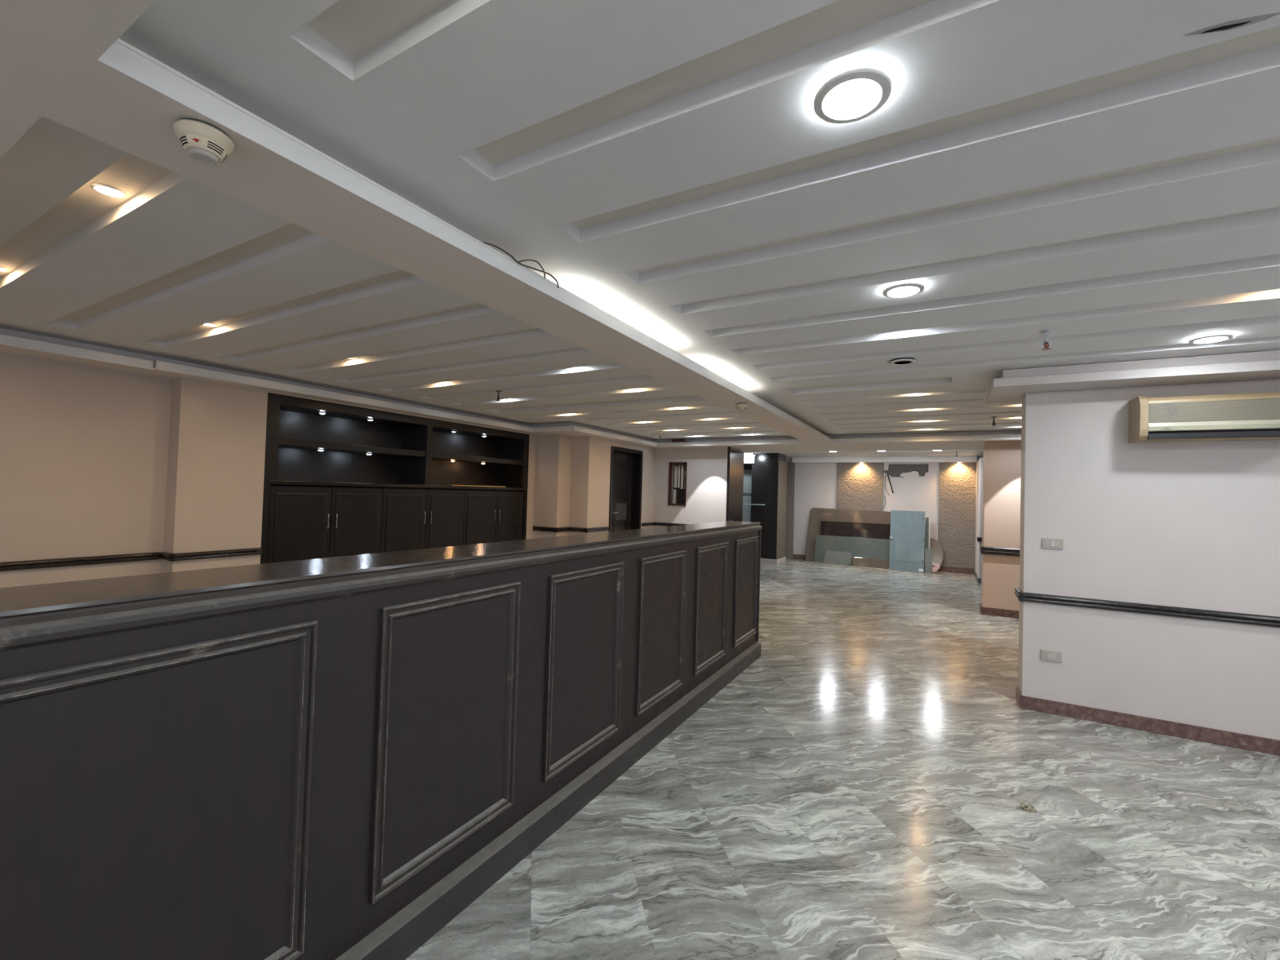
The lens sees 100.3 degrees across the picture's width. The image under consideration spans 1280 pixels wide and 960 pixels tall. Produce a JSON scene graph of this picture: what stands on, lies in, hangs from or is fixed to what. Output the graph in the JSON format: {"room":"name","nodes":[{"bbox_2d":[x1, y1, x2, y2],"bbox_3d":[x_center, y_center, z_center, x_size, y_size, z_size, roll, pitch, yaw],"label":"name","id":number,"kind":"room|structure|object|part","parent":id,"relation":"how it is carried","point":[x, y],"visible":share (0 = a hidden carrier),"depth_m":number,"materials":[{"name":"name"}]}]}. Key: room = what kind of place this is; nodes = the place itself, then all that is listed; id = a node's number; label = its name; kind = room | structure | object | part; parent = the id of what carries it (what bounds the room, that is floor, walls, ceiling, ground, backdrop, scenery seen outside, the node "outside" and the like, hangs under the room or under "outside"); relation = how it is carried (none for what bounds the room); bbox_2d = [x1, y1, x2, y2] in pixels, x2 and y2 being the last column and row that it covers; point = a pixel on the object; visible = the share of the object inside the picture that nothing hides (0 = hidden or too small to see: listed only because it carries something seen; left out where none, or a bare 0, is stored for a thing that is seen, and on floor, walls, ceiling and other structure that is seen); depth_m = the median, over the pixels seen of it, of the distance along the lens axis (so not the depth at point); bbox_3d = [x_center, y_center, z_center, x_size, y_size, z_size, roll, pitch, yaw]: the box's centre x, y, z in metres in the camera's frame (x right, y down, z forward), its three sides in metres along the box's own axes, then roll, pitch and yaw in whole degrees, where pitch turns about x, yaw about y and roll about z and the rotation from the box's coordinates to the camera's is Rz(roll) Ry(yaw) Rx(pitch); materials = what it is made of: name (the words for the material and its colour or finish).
{"room":"lobby","nodes":[
{"label":"lobby","id":0,"kind":"room"},
{"bbox_2d":[0,0,155,158],"bbox_3d":[-1.312,-0.964,-0.617,11.100,0.137,3.170,1,-2,30],"label":"ceiling","id":1,"kind":"structure","parent":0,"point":[46,46],"depth_m":1.05,"materials":[{"name":"paint"}]},
{"bbox_2d":[0,351,656,587],"bbox_3d":[-3.300,0.376,5.362,1.580,2.383,11.700,1,-2,30],"label":"wall","id":2,"kind":"structure","parent":0,"point":[95,461],"depth_m":4.38,"materials":[{"name":"beige paint"}]},
{"bbox_2d":[0,547,262,571],"bbox_3d":[-4.872,0.568,2.738,0.220,0.063,5.200,1,-2,30],"label":"trim","id":3,"kind":"structure","parent":2,"relation":"attached to","point":[68,562],"depth_m":4.25,"materials":[{"name":"brown wood"}]},
{"bbox_2d":[0,328,657,446],"bbox_3d":[-2.480,-0.831,6.693,1.860,0.137,8.400,1,-2,30],"label":"trim","id":4,"kind":"structure","parent":2,"relation":"attached to","point":[15,342],"depth_m":4.63,"materials":[{"name":"paint"}]},
{"bbox_2d":[532,525,608,533],"bbox_3d":[-1.021,0.765,8.264,1.218,0.068,0.420,2,-1,-19],"label":"trim","id":5,"kind":"structure","parent":2,"relation":"attached to","point":[535,528],"depth_m":8.20,"materials":[{"name":"brown wood"}]},
{"bbox_2d":[608,445,643,531],"bbox_3d":[-0.327,0.601,9.197,0.215,2.280,1.045,1,-2,30],"label":"door","id":6,"kind":"structure","parent":2,"relation":"in","point":[626,464],"depth_m":9.41,"materials":[{"name":"brown wood"}]},
{"bbox_3d":[-0.331,0.550,9.303,0.006,0.285,0.370,1,-2,30],"label":"vision panel","id":7,"kind":"part","parent":6,"relation":"part of","materials":[{"name":"grey glass"}]},
{"bbox_3d":[-0.321,0.599,9.324,0.017,1.589,0.538,1,-2,30],"label":"arched moulding","id":8,"kind":"part","parent":6,"relation":"part of","materials":[{"name":"brown wood"}]},
{"bbox_2d":[671,439,687,442],"bbox_3d":[0.749,-0.701,9.523,0.390,0.052,0.068,1,-2,30],"label":"trim","id":9,"kind":"structure","parent":2,"relation":"attached to","point":[672,440],"depth_m":9.52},
{"bbox_2d":[0,0,1279,457],"bbox_3d":[2.026,-0.916,5.270,11.100,0.232,16.700,1,-2,30],"label":"ceiling","id":10,"kind":"structure","parent":0,"point":[1104,175],"depth_m":1.81,"materials":[{"name":"paint"}]},
{"bbox_2d":[0,266,8,271],"bbox_3d":[-3.221,-1.059,2.663,0.092,0.008,0.092,1,-2,30],"label":"recessed light","id":11,"kind":"object","parent":10,"relation":"in","point":[2,268],"visible":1,"depth_m":2.68,"materials":[{"name":"metal"}]},
{"bbox_2d":[90,182,126,198],"bbox_3d":[-1.908,-1.038,1.918,0.092,0.008,0.092,1,-2,30],"label":"recessed light","id":12,"kind":"object","parent":10,"relation":"in","point":[105,189],"visible":1,"depth_m":1.91,"materials":[{"name":"metal"}]},
{"bbox_3d":[-1.908,-1.037,1.918,0.068,0.005,0.068,1,-2,30],"label":"bulb","id":13,"kind":"part","parent":12,"relation":"part of","materials":[{"name":"white glass"}]},
{"bbox_2d":[203,322,217,326],"bbox_3d":[-2.856,-1.029,3.531,0.092,0.008,0.092,1,-2,30],"label":"recessed light","id":14,"kind":"object","parent":10,"relation":"in","point":[210,324],"visible":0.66,"depth_m":3.54,"materials":[{"name":"metal"}]},
{"bbox_2d":[42,38,831,443],"bbox_3d":[0.777,-0.781,4.748,0.353,0.137,8.230,1,-2,30],"label":"ceiling beam","id":15,"kind":"structure","parent":10,"relation":"attached to","point":[129,100],"depth_m":1.64,"materials":[{"name":"paint"}]},
{"bbox_2d":[173,117,234,165],"bbox_3d":[-1.057,-0.811,1.296,0.115,0.067,0.115,2,-1,-20],"label":"smoke detector","id":16,"kind":"object","parent":15,"relation":"attached to","point":[204,142],"visible":1,"depth_m":1.27,"materials":[{"name":"white plastic"}]},
{"bbox_2d":[481,241,559,288],"bbox_3d":[-0.481,-0.872,2.161,0.033,0.037,0.470,1,-2,34],"label":"cable","id":17,"kind":"object","parent":15,"relation":"hanging from","point":[487,243],"visible":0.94,"depth_m":2.15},
{"bbox_2d":[518,259,545,278],"bbox_3d":[-0.454,-0.889,2.219,0.023,0.054,0.164,0,-2,44],"label":"cable","id":18,"kind":"object","parent":15,"relation":"hanging from","point":[537,262],"visible":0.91,"depth_m":2.23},
{"bbox_2d":[735,402,748,411],"bbox_3d":[0.939,-0.670,4.922,0.115,0.067,0.115,1,-1,8],"label":"smoke detector","id":19,"kind":"object","parent":15,"relation":"attached to","point":[741,406],"visible":1,"depth_m":4.88,"materials":[{"name":"white plastic"}]},
{"bbox_2d":[737,406,746,409],"bbox_3d":[0.939,-0.657,4.922,0.090,0.022,0.090,1,-2,30],"label":"vent","id":20,"kind":"object","parent":19,"relation":"attached to","point":[738,407],"depth_m":4.89,"materials":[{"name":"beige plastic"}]},
{"bbox_2d":[495,391,501,401],"bbox_3d":[-1.432,-0.849,5.398,0.060,0.100,0.060,1,-2,30],"label":"sprinkler","id":21,"kind":"object","parent":10,"relation":"attached to","point":[498,396],"visible":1,"depth_m":5.39,"materials":[{"name":"grey metal"}]},
{"bbox_2d":[743,453,754,464],"bbox_3d":[2.387,-0.500,12.812,0.900,0.232,0.600,1,-2,30],"label":"ceiling light","id":22,"kind":"object","parent":10,"relation":"attached to","point":[748,459],"visible":0.12,"depth_m":12.39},
{"bbox_2d":[813,67,891,123],"bbox_3d":[0.512,-0.927,1.293,0.176,0.017,0.176,1,-2,30],"label":"recessed light","id":23,"kind":"object","parent":10,"relation":"in","point":[851,95],"visible":1,"depth_m":1.28,"materials":[{"name":"white plastic"}]},
{"bbox_2d":[822,79,880,118],"bbox_3d":[0.512,-0.920,1.293,0.131,0.002,0.131,1,-2,30],"label":"diffuser","id":24,"kind":"object","parent":23,"relation":"attached to","point":[842,98],"depth_m":1.29,"materials":[{"name":"white plastic"}]},
{"bbox_2d":[888,357,915,365],"bbox_3d":[1.847,-0.832,3.756,0.170,0.020,0.175,1,-2,30],"label":"ceiling speaker","id":25,"kind":"object","parent":10,"relation":"attached to","point":[901,361],"visible":1,"depth_m":3.73,"materials":[{"name":"white plastic"}]},
{"bbox_2d":[882,282,924,297],"bbox_3d":[1.221,-0.879,2.477,0.176,0.017,0.176,1,-2,30],"label":"recessed light","id":26,"kind":"object","parent":10,"relation":"in","point":[908,289],"visible":1,"depth_m":2.46,"materials":[{"name":"white plastic"}]},
{"bbox_2d":[887,286,919,297],"bbox_3d":[1.221,-0.872,2.476,0.131,0.002,0.131,1,-2,30],"label":"diffuser","id":27,"kind":"object","parent":26,"relation":"attached to","point":[892,291],"depth_m":2.47,"materials":[{"name":"white plastic"}]},
{"bbox_2d":[991,416,996,426],"bbox_3d":[4.063,-0.673,6.131,0.060,0.100,0.060,1,-2,30],"label":"sprinkler","id":28,"kind":"object","parent":10,"relation":"attached to","point":[993,423],"visible":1,"depth_m":6.12,"materials":[{"name":"grey metal"}]},
{"bbox_2d":[1040,329,1053,350],"bbox_3d":[2.304,-0.792,3.027,0.060,0.104,0.060,1,-2,30],"label":"sprinkler","id":29,"kind":"object","parent":10,"relation":"attached to","point":[1046,343],"visible":1,"depth_m":3.02,"materials":[{"name":"metal"}]},
{"bbox_3d":[2.303,-0.764,3.026,0.026,0.036,0.026,1,-2,30],"label":"glass bulb","id":30,"kind":"part","parent":29,"relation":"part of","materials":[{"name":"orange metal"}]},
{"bbox_2d":[1188,333,1233,343],"bbox_3d":[3.262,-0.807,3.054,0.176,0.017,0.176,1,-2,30],"label":"recessed light","id":31,"kind":"object","parent":10,"relation":"in","point":[1218,337],"visible":1,"depth_m":3.03,"materials":[{"name":"white plastic"}]},
{"bbox_2d":[1194,337,1227,342],"bbox_3d":[3.262,-0.800,3.054,0.131,0.002,0.131,1,-2,30],"label":"diffuser","id":32,"kind":"object","parent":31,"relation":"attached to","point":[1199,340],"depth_m":3.05,"materials":[{"name":"white plastic"}]},
{"bbox_2d":[653,446,741,527],"bbox_3d":[0.374,0.597,10.398,3.010,2.383,0.706,1,-2,30],"label":"wall","id":33,"kind":"structure","parent":0,"point":[707,467],"depth_m":9.66,"materials":[{"name":"white paint"}]},
{"bbox_2d":[641,522,687,526],"bbox_3d":[0.501,0.820,9.645,0.820,0.060,0.475,1,-2,30],"label":"trim","id":34,"kind":"structure","parent":33,"relation":"attached to","point":[643,524],"depth_m":9.87,"materials":[{"name":"brown wood"}]},
{"bbox_2d":[667,462,687,506],"bbox_3d":[0.726,0.073,9.898,0.360,0.798,0.165,1,-2,30],"label":"window","id":35,"kind":"structure","parent":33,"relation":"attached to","point":[680,468],"depth_m":9.91,"materials":[{"name":"brown wood"}]},
{"bbox_3d":[0.771,0.075,9.962,0.305,0.798,0.010,1,-2,30],"label":"plate","id":36,"kind":"part","parent":35,"relation":"part of","materials":[{"name":"white glass"}]},
{"bbox_2d":[725,446,744,521],"bbox_3d":[1.742,0.619,9.652,0.106,2.383,0.775,1,-2,30],"label":"door","id":37,"kind":"structure","parent":33,"relation":"in","point":[735,481],"depth_m":9.60,"materials":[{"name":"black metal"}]},
{"bbox_3d":[1.536,0.606,9.350,0.045,2.383,0.045,1,-2,30],"label":"frame","id":38,"kind":"part","parent":37,"relation":"part of","materials":[{"name":"black wood"}]},
{"bbox_2d":[650,430,1021,452],"bbox_3d":[3.917,-0.602,8.614,11.100,0.137,1.600,1,-2,30],"label":"trim","id":39,"kind":"structure","parent":33,"relation":"attached to","point":[954,440],"depth_m":8.46,"materials":[{"name":"paint"}]},
{"bbox_2d":[742,464,751,521],"bbox_3d":[2.436,0.752,12.994,0.840,2.310,0.150,1,-2,30],"label":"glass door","id":40,"kind":"structure","parent":0,"point":[747,468],"depth_m":12.89,"materials":[{"name":"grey glass"}]},
{"bbox_3d":[2.438,1.128,13.007,0.840,1.560,0.100,1,-2,30],"label":"textured panel","id":41,"kind":"part","parent":40,"relation":"part of","materials":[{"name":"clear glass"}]},
{"bbox_3d":[2.469,0.028,13.032,0.840,0.560,0.100,1,-2,30],"label":"textured panel","id":42,"kind":"part","parent":40,"relation":"part of","materials":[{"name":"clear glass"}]},
{"bbox_2d":[750,453,786,564],"bbox_3d":[3.019,0.655,12.535,0.665,2.517,0.780,1,-2,30],"label":"column","id":43,"kind":"structure","parent":0,"point":[769,470],"depth_m":12.22,"materials":[{"name":"black wood"}]},
{"bbox_2d":[742,503,764,505],"bbox_3d":[2.487,0.557,12.288,0.720,0.020,0.220,1,-2,30],"label":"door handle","id":44,"kind":"object","parent":43,"relation":"attached to","point":[743,504],"visible":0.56,"depth_m":12.13,"materials":[{"name":"silver metal"}]},
{"bbox_2d":[405,558,1279,959],"bbox_3d":[1.949,1.766,5.209,11.100,0.100,16.700,1,-2,30],"label":"floor","id":45,"kind":"structure","parent":0,"point":[857,790],"depth_m":2.53,"materials":[{"name":"stone"}]},
{"bbox_2d":[0,520,762,959],"bbox_3d":[-0.785,0.927,2.075,0.393,1.277,7.436,1,-2,30],"label":"reception counter","id":46,"kind":"object","parent":45,"relation":"on","point":[335,757],"depth_m":1.57,"materials":[{"name":"brown wood"}]},
{"bbox_3d":[-1.089,0.852,1.233,0.017,0.926,0.637,1,-2,30],"label":"panel moulding","id":47,"kind":"part","parent":46,"relation":"part of","materials":[{"name":"brown wood"}]},
{"bbox_2d":[0,520,759,627],"bbox_3d":[-0.776,0.305,2.134,0.334,0.032,7.367,1,-2,30],"label":"countertop","id":48,"kind":"structure","parent":46,"relation":"on","point":[34,603],"depth_m":1.50,"materials":[{"name":"black stone"}]},
{"bbox_3d":[-0.676,0.881,1.962,0.017,0.926,0.637,1,-2,30],"label":"panel moulding","id":49,"kind":"part","parent":46,"relation":"part of","materials":[{"name":"brown wood"}]},
{"bbox_3d":[-0.263,0.909,2.692,0.017,0.926,0.637,1,-2,30],"label":"panel moulding","id":50,"kind":"part","parent":46,"relation":"part of","materials":[{"name":"brown wood"}]},
{"bbox_3d":[0.150,0.938,3.421,0.017,0.926,0.637,1,-2,30],"label":"panel moulding","id":51,"kind":"part","parent":46,"relation":"part of","materials":[{"name":"brown wood"}]},
{"bbox_3d":[0.563,0.967,4.150,0.017,0.926,0.637,1,-2,30],"label":"panel moulding","id":52,"kind":"part","parent":46,"relation":"part of","materials":[{"name":"brown wood"}]},
{"bbox_3d":[0.976,0.995,4.879,0.017,0.926,0.637,1,-2,30],"label":"panel moulding","id":53,"kind":"part","parent":46,"relation":"part of","materials":[{"name":"brown wood"}]},
{"bbox_3d":[1.160,1.030,5.210,0.011,1.079,0.035,1,-2,30],"label":"corner post","id":54,"kind":"part","parent":46,"relation":"part of","materials":[{"name":"brown wood"}]},
{"bbox_2d":[260,392,528,564],"bbox_3d":[-2.811,0.425,6.658,0.494,2.372,3.640,1,-2,30],"label":"display cabinet","id":55,"kind":"object","parent":45,"relation":"on","point":[340,480],"visible":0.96,"depth_m":6.22,"materials":[{"name":"brown wood"}]},
{"bbox_3d":[-3.370,0.778,5.279,0.022,1.410,0.577,1,-2,30],"label":"cabinet door","id":56,"kind":"part","parent":55,"relation":"part of","materials":[{"name":"brown wood"}]},
{"bbox_3d":[-3.356,0.781,5.272,0.009,1.305,0.487,1,-2,30],"label":"door moulding","id":57,"kind":"part","parent":55,"relation":"part of","materials":[{"name":"brown wood"}]},
{"bbox_3d":[-3.212,0.423,5.490,0.039,0.171,0.012,1,-2,30],"label":"door handle","id":58,"kind":"part","parent":55,"relation":"part of","materials":[{"name":"silver metal"}]},
{"bbox_2d":[278,437,425,457],"bbox_3d":[-3.226,-0.348,5.923,0.435,0.070,1.670,1,-2,30],"label":"shelf","id":59,"kind":"object","parent":55,"relation":"attached to","point":[284,443],"depth_m":5.80,"materials":[{"name":"brown wood"}]},
{"bbox_3d":[-3.081,0.798,5.788,0.022,1.410,0.577,1,-2,30],"label":"cabinet door","id":60,"kind":"part","parent":55,"relation":"part of","materials":[{"name":"brown wood"}]},
{"bbox_3d":[-3.068,0.801,5.780,0.009,1.305,0.487,1,-2,30],"label":"door moulding","id":61,"kind":"part","parent":55,"relation":"part of","materials":[{"name":"brown wood"}]},
{"bbox_2d":[268,480,526,490],"bbox_3d":[-2.798,0.077,6.665,0.460,0.037,3.560,1,-2,30],"label":"shelf","id":62,"kind":"object","parent":55,"relation":"attached to","point":[335,484],"depth_m":6.27,"materials":[{"name":"black wood"}]},
{"bbox_3d":[-2.791,0.818,6.301,0.022,1.410,0.587,1,-2,30],"label":"cabinet door","id":63,"kind":"part","parent":55,"relation":"part of","materials":[{"name":"brown wood"}]},
{"bbox_3d":[-2.777,0.821,6.293,0.009,1.305,0.497,1,-2,30],"label":"door moulding","id":64,"kind":"part","parent":55,"relation":"part of","materials":[{"name":"brown wood"}]},
{"bbox_3d":[-2.499,0.839,6.816,0.022,1.410,0.582,1,-2,30],"label":"cabinet door","id":65,"kind":"part","parent":55,"relation":"part of","materials":[{"name":"brown wood"}]},
{"bbox_3d":[-2.486,0.841,6.809,0.009,1.305,0.492,1,-2,30],"label":"door moulding","id":66,"kind":"part","parent":55,"relation":"part of","materials":[{"name":"brown wood"}]},
{"bbox_2d":[431,452,523,465],"bbox_3d":[-2.365,-0.289,7.443,0.435,0.070,1.665,1,-2,30],"label":"shelf","id":67,"kind":"object","parent":55,"relation":"attached to","point":[437,457],"depth_m":7.38,"materials":[{"name":"brown wood"}]},
{"bbox_2d":[451,484,505,487],"bbox_3d":[-2.264,0.086,7.546,0.220,0.016,0.800,1,-2,30],"label":"sheet","id":68,"kind":"object","parent":55,"relation":"on","point":[451,485],"visible":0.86,"depth_m":7.36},
{"bbox_3d":[-2.211,0.859,7.325,0.022,1.410,0.572,1,-2,30],"label":"cabinet door","id":69,"kind":"part","parent":55,"relation":"part of","materials":[{"name":"brown wood"}]},
{"bbox_3d":[-2.197,0.861,7.317,0.009,1.305,0.482,1,-2,30],"label":"door moulding","id":70,"kind":"part","parent":55,"relation":"part of","materials":[{"name":"brown wood"}]},
{"bbox_3d":[-1.926,0.878,7.827,0.022,1.410,0.567,1,-2,30],"label":"cabinet door","id":71,"kind":"part","parent":55,"relation":"part of","materials":[{"name":"brown wood"}]},
{"bbox_3d":[-1.913,0.881,7.819,0.009,1.305,0.477,1,-2,30],"label":"door moulding","id":72,"kind":"part","parent":55,"relation":"part of","materials":[{"name":"brown wood"}]},
{"bbox_2d":[823,550,851,565],"bbox_3d":[4.574,1.805,12.374,0.600,0.300,0.050,1,-2,30],"label":"sheet","id":73,"kind":"object","parent":45,"relation":"on","point":[837,557],"visible":1,"depth_m":12.37,"materials":[{"name":"grey"}]},
{"bbox_2d":[805,507,890,561],"bbox_3d":[4.860,1.324,12.499,1.880,1.285,0.153,1,-2,30],"label":"sheet","id":74,"kind":"object","parent":45,"relation":"on","point":[817,515],"visible":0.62,"depth_m":12.71,"materials":[{"name":"brown wood"}]},
{"bbox_2d":[814,534,889,565],"bbox_3d":[4.895,1.640,12.286,1.680,0.645,0.097,1,-2,30],"label":"sheet","id":75,"kind":"object","parent":45,"relation":"on","point":[868,548],"visible":0.56,"depth_m":12.28,"materials":[{"name":"grey"}]},
{"bbox_2d":[820,520,890,539],"bbox_3d":[4.987,1.476,12.323,1.600,0.980,0.132,1,-2,30],"label":"sheet","id":76,"kind":"object","parent":45,"relation":"on","point":[875,531],"visible":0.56,"depth_m":12.37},
{"bbox_2d":[852,556,888,568],"bbox_3d":[5.220,1.865,11.994,0.840,0.200,0.049,1,-2,30],"label":"sheet","id":77,"kind":"object","parent":45,"relation":"on","point":[856,562],"visible":1,"depth_m":12.01,"materials":[{"name":"brown metal"}]},
{"bbox_2d":[888,510,924,573],"bbox_3d":[5.825,1.325,11.658,0.680,1.300,0.216,1,-2,30],"label":"door","id":78,"kind":"structure","parent":45,"relation":"on","point":[907,532],"depth_m":11.64,"materials":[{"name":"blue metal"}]},
{"bbox_3d":[5.849,1.295,11.628,0.540,0.960,0.136,1,-2,30],"label":"raised panel","id":79,"kind":"part","parent":78,"relation":"part of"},
{"bbox_2d":[924,517,930,549],"bbox_3d":[6.208,1.398,11.534,0.090,1.170,0.210,1,-2,30],"label":"metal strip","id":80,"kind":"object","parent":45,"relation":"on","point":[926,518],"depth_m":11.56,"materials":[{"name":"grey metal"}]},
{"bbox_3d":[6.272,1.176,11.575,0.025,0.620,0.089,1,-2,30],"label":"metal strip","id":81,"kind":"part","parent":80,"relation":"part of","materials":[{"name":"silver metal"}]},
{"bbox_2d":[924,548,931,573],"bbox_3d":[6.154,1.729,11.407,0.120,0.500,0.080,1,-2,30],"label":"metal strip","id":82,"kind":"object","parent":45,"relation":"on","point":[927,552],"visible":1,"depth_m":11.40,"materials":[{"name":"grey metal"}]},
{"bbox_2d":[932,563,939,572],"bbox_3d":[6.302,1.873,11.375,0.143,0.179,0.080,1,-2,30],"label":"scrap","id":83,"kind":"object","parent":45,"relation":"on","point":[936,568],"visible":1,"depth_m":11.34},
{"bbox_2d":[930,537,942,571],"bbox_3d":[6.445,1.632,11.604,0.250,0.720,0.117,1,-2,30],"label":"glass","id":84,"kind":"object","parent":45,"relation":"on","point":[936,548],"visible":0.72,"depth_m":11.61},
{"bbox_2d":[1018,802,1036,812],"bbox_3d":[1.953,1.648,2.688,0.071,0.022,0.053,1,-2,30],"label":"wrapper","id":85,"kind":"object","parent":45,"relation":"on","point":[1025,806],"visible":1,"depth_m":2.69,"materials":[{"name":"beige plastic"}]},
{"bbox_2d":[785,455,982,569],"bbox_3d":[5.947,0.731,12.231,10.900,2.520,0.420,1,-2,30],"label":"wall","id":86,"kind":"structure","parent":0,"point":[945,491],"depth_m":12.13,"materials":[{"name":"stone"}]},
{"bbox_3d":[3.690,0.758,13.290,0.270,2.383,0.040,1,-2,30],"label":"stone panel","id":87,"kind":"part","parent":86,"relation":"part of","materials":[{"name":"beige stone"}]},
{"bbox_3d":[5.123,0.722,12.491,1.030,2.263,0.020,1,-2,30],"label":"stone panel","id":88,"kind":"part","parent":86,"relation":"part of","materials":[{"name":"beige stone"}]},
{"bbox_2d":[792,554,973,574],"bbox_3d":[5.412,1.918,12.283,3.850,0.120,0.015,1,-2,30],"label":"baseboard","id":89,"kind":"structure","parent":86,"relation":"attached to","point":[944,569],"depth_m":11.54,"materials":[{"name":"stone"}]},
{"bbox_2d":[791,455,977,462],"bbox_3d":[5.464,-0.474,12.287,3.870,0.137,0.120,1,-2,30],"label":"trim","id":90,"kind":"structure","parent":86,"relation":"attached to","point":[950,458],"depth_m":12.17,"materials":[{"name":"paint"}]},
{"bbox_2d":[887,473,893,493],"bbox_3d":[5.679,0.080,12.128,0.055,0.449,0.160,3,-2,-43],"label":"cable","id":91,"kind":"object","parent":86,"relation":"hanging from","point":[887,473],"visible":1,"depth_m":12.10,"materials":[{"name":"black plastic"}]},
{"bbox_3d":[6.831,0.749,11.522,0.687,2.263,0.020,1,-2,30],"label":"stone panel","id":92,"kind":"part","parent":86,"relation":"part of","materials":[{"name":"beige stone"}]},
{"bbox_2d":[974,457,982,578],"bbox_3d":[8.526,0.818,9.771,3.985,2.383,1.450,1,-2,30],"label":"wall","id":93,"kind":"structure","parent":0,"point":[979,491],"depth_m":10.30,"materials":[{"name":"white paint"}]},
{"bbox_2d":[973,569,981,583],"bbox_3d":[7.166,1.937,10.461,1.000,0.100,1.415,1,-2,30],"label":"baseboard","id":94,"kind":"structure","parent":93,"relation":"attached to","point":[978,580],"depth_m":10.24,"materials":[{"name":"grey stone"}]},
{"bbox_2d":[977,537,982,542],"bbox_3d":[6.883,1.137,9.954,1.015,0.080,0.230,1,-2,30],"label":"trim","id":95,"kind":"structure","parent":93,"relation":"attached to","point":[979,539],"depth_m":10.09,"materials":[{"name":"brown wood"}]},
{"bbox_2d":[981,440,1021,610],"bbox_3d":[6.609,0.688,6.504,4.100,2.383,0.330,1,-2,30],"label":"wall column","id":96,"kind":"structure","parent":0,"point":[1002,460],"depth_m":7.27,"materials":[{"name":"beige paint"}]},
{"bbox_2d":[979,602,1018,618],"bbox_3d":[6.499,1.827,6.512,3.968,0.100,0.348,1,-2,30],"label":"baseboard","id":97,"kind":"structure","parent":96,"relation":"attached to","point":[984,611],"depth_m":7.24,"materials":[{"name":"stone"}]},
{"bbox_2d":[979,544,1019,556],"bbox_3d":[6.514,1.000,6.528,3.980,0.105,0.360,1,-2,30],"label":"trim","id":98,"kind":"structure","parent":96,"relation":"attached to","point":[984,549],"depth_m":7.25,"materials":[{"name":"brown wood"}]},
{"bbox_2d":[1017,378,1279,740],"bbox_3d":[4.730,0.557,3.146,4.060,2.383,0.230,1,-2,30],"label":"wall","id":99,"kind":"structure","parent":0,"point":[1196,525],"depth_m":3.69,"materials":[{"name":"white paint"}]},
{"bbox_2d":[1040,649,1062,662],"bbox_3d":[3.032,1.298,3.938,0.126,0.076,0.016,1,-2,30],"label":"power outlet","id":100,"kind":"object","parent":99,"relation":"attached to","point":[1050,655],"visible":1,"depth_m":3.93,"materials":[{"name":"plastic"}]},
{"bbox_2d":[1048,653,1054,659],"bbox_3d":[3.029,1.298,3.932,0.044,0.044,0.003,1,-2,30],"label":"socket","id":101,"kind":"object","parent":100,"relation":"attached to","point":[1051,655],"depth_m":3.93,"materials":[{"name":"plastic"}]},
{"bbox_2d":[1041,537,1063,549],"bbox_3d":[3.055,0.472,3.955,0.126,0.076,0.020,1,-2,30],"label":"light switch","id":102,"kind":"object","parent":99,"relation":"attached to","point":[1046,543],"visible":1,"depth_m":3.95,"materials":[{"name":"plastic"}]},
{"bbox_2d":[985,350,1279,404],"bbox_3d":[4.683,-0.703,3.159,4.390,0.133,0.780,1,-2,30],"label":"trim","id":103,"kind":"structure","parent":99,"relation":"attached to","point":[1011,385],"depth_m":3.57,"materials":[{"name":"white paint"}]},
{"bbox_2d":[1013,586,1279,627],"bbox_3d":[4.641,0.913,3.183,3.940,0.068,0.290,1,-2,30],"label":"trim","id":104,"kind":"structure","parent":99,"relation":"attached to","point":[1166,611],"depth_m":3.66,"materials":[{"name":"black wood"}]},
{"bbox_2d":[1015,685,1279,755],"bbox_3d":[4.622,1.699,3.155,3.924,0.095,0.244,1,-2,30],"label":"baseboard","id":105,"kind":"structure","parent":99,"relation":"attached to","point":[1248,742],"depth_m":3.65,"materials":[{"name":"stone"}]},
{"bbox_2d":[1128,391,1279,443],"bbox_3d":[3.775,-0.408,3.447,0.885,0.300,0.253,1,-2,30],"label":"air conditioner","id":106,"kind":"object","parent":99,"relation":"attached to","point":[1252,416],"visible":1,"depth_m":3.42,"materials":[{"name":"plastic"}]},
{"bbox_2d":[1146,429,1279,438],"bbox_3d":[3.750,-0.293,3.407,0.785,0.038,0.100,1,-2,30],"label":"air vent","id":107,"kind":"object","parent":106,"relation":"attached to","point":[1206,433],"depth_m":3.39,"materials":[{"name":"black plastic"}]},
{"bbox_2d":[1148,398,1279,422],"bbox_3d":[3.729,-0.436,3.366,0.795,0.130,0.042,1,-2,30],"label":"grille","id":108,"kind":"object","parent":106,"relation":"attached to","point":[1188,410],"depth_m":3.39,"materials":[{"name":"beige plastic"}]}
]}

